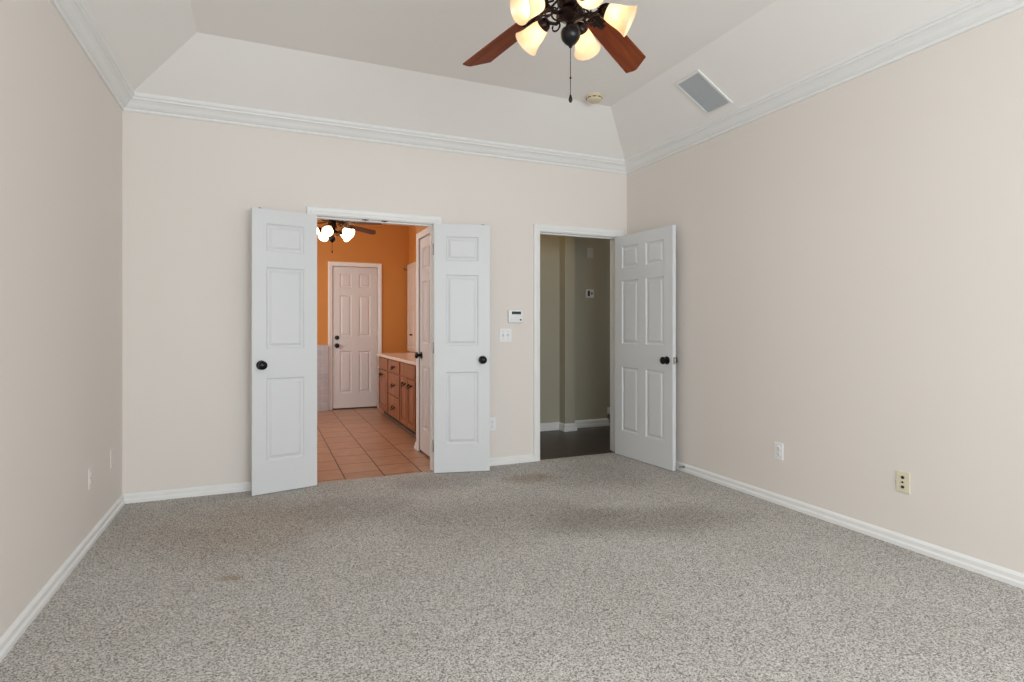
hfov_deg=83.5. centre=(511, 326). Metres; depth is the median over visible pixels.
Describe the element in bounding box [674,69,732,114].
ceiling vent
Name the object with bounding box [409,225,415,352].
wall
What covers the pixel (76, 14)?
crown molding
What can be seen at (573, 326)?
wall
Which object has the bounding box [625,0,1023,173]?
crown molding
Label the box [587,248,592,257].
door chime
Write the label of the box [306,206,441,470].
door frame
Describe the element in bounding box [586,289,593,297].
thermostat
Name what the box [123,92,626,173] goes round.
crown molding
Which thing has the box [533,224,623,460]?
door frame
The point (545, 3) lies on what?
socket
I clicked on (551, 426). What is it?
baseboard
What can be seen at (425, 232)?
door frame
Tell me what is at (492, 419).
wall outlet
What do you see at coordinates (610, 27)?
ceiling fan
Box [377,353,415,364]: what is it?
countertop
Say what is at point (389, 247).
wall
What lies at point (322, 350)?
tub surround
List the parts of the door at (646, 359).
knob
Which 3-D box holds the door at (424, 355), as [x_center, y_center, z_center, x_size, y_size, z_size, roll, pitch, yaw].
[-0.789,0.169,5.269,0.100,2.022,0.574,0,0,-23]
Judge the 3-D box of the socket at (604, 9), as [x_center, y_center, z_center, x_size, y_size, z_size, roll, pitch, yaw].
[0.382,-1.298,2.354,0.053,0.060,0.060,0,0,-23]
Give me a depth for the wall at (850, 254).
3.30 m
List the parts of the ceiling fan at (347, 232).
lamp shade, lamp shade, lamp shade, lamp shade, blade, blade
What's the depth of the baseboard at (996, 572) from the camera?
3.27 m
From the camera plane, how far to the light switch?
5.02 m
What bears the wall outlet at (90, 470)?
attached to the wall at (61, 125)
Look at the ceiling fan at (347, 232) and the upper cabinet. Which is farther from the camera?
the upper cabinet
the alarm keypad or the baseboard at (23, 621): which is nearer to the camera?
the baseboard at (23, 621)
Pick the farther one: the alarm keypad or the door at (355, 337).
the door at (355, 337)
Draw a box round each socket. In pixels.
[538,18,549,31]
[542,0,548,11]
[577,22,587,34]
[599,2,609,18]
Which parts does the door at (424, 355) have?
knob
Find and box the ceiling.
[85,0,965,158]
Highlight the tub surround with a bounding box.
[317,345,327,410]
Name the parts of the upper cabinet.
door, door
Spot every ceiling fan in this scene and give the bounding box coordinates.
[317,219,381,252]
[463,0,645,102]
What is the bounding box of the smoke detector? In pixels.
[586,93,602,103]
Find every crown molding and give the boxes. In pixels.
[50,0,133,110]
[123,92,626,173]
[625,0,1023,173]
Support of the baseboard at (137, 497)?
attached to the wall at (190, 188)
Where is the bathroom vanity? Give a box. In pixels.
[378,356,415,434]
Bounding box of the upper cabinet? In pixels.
[407,262,415,351]
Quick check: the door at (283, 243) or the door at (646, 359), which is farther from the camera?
the door at (646, 359)
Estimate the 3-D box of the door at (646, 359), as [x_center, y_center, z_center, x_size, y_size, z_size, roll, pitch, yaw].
[1.168,0.174,5.102,0.165,2.042,0.786,0,0,-28]
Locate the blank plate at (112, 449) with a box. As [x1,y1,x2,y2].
[110,448,113,467]
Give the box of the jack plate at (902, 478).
[896,470,909,493]
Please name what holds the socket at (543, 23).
attached to the ceiling fan at (610, 27)
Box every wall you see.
[0,0,121,636]
[122,111,626,493]
[317,220,408,405]
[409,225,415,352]
[416,226,426,450]
[540,234,606,423]
[607,239,609,406]
[627,7,1023,573]
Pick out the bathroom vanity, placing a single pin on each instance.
(396, 379)
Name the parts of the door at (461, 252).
knob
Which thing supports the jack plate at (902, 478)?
attached to the wall at (850, 254)
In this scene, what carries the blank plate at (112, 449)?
attached to the wall at (61, 125)
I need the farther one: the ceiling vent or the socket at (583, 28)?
the ceiling vent
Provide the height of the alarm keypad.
0.112 m
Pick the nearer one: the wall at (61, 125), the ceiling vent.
the wall at (61, 125)
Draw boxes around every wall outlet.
[88,466,92,489]
[490,417,495,430]
[774,442,782,460]
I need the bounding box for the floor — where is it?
[0,407,1023,681]
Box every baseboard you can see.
[0,494,124,662]
[123,454,533,503]
[540,407,609,431]
[676,461,1023,588]
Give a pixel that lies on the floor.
(606, 567)
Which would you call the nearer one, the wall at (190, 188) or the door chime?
the wall at (190, 188)
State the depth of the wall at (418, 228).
5.54 m
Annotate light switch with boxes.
[499,329,511,341]
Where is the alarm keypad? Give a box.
[508,310,522,322]
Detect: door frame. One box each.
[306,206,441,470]
[328,261,381,409]
[416,227,429,450]
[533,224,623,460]
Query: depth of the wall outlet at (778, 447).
3.89 m
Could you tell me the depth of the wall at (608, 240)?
7.93 m
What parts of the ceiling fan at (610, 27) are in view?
blade, bulb, lamp shade, lamp shade, lamp arm, lamp arm, pull chain, lamp arm, lamp shade, lamp shade, lamp arm, blade, lamp shade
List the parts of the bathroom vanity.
raised panel, false drawer, cabinet door, drawer, drawer, drawer, cabinet door, raised panel, false drawer, cabinet door, raised panel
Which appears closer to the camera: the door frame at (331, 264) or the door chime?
the door chime
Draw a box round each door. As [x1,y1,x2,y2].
[251,207,316,495]
[333,266,377,409]
[415,234,429,456]
[433,223,489,472]
[615,225,677,470]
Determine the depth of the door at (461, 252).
4.73 m
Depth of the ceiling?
3.81 m
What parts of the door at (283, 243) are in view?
knob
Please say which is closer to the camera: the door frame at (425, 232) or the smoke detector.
the smoke detector
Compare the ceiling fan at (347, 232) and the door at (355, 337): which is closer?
the ceiling fan at (347, 232)

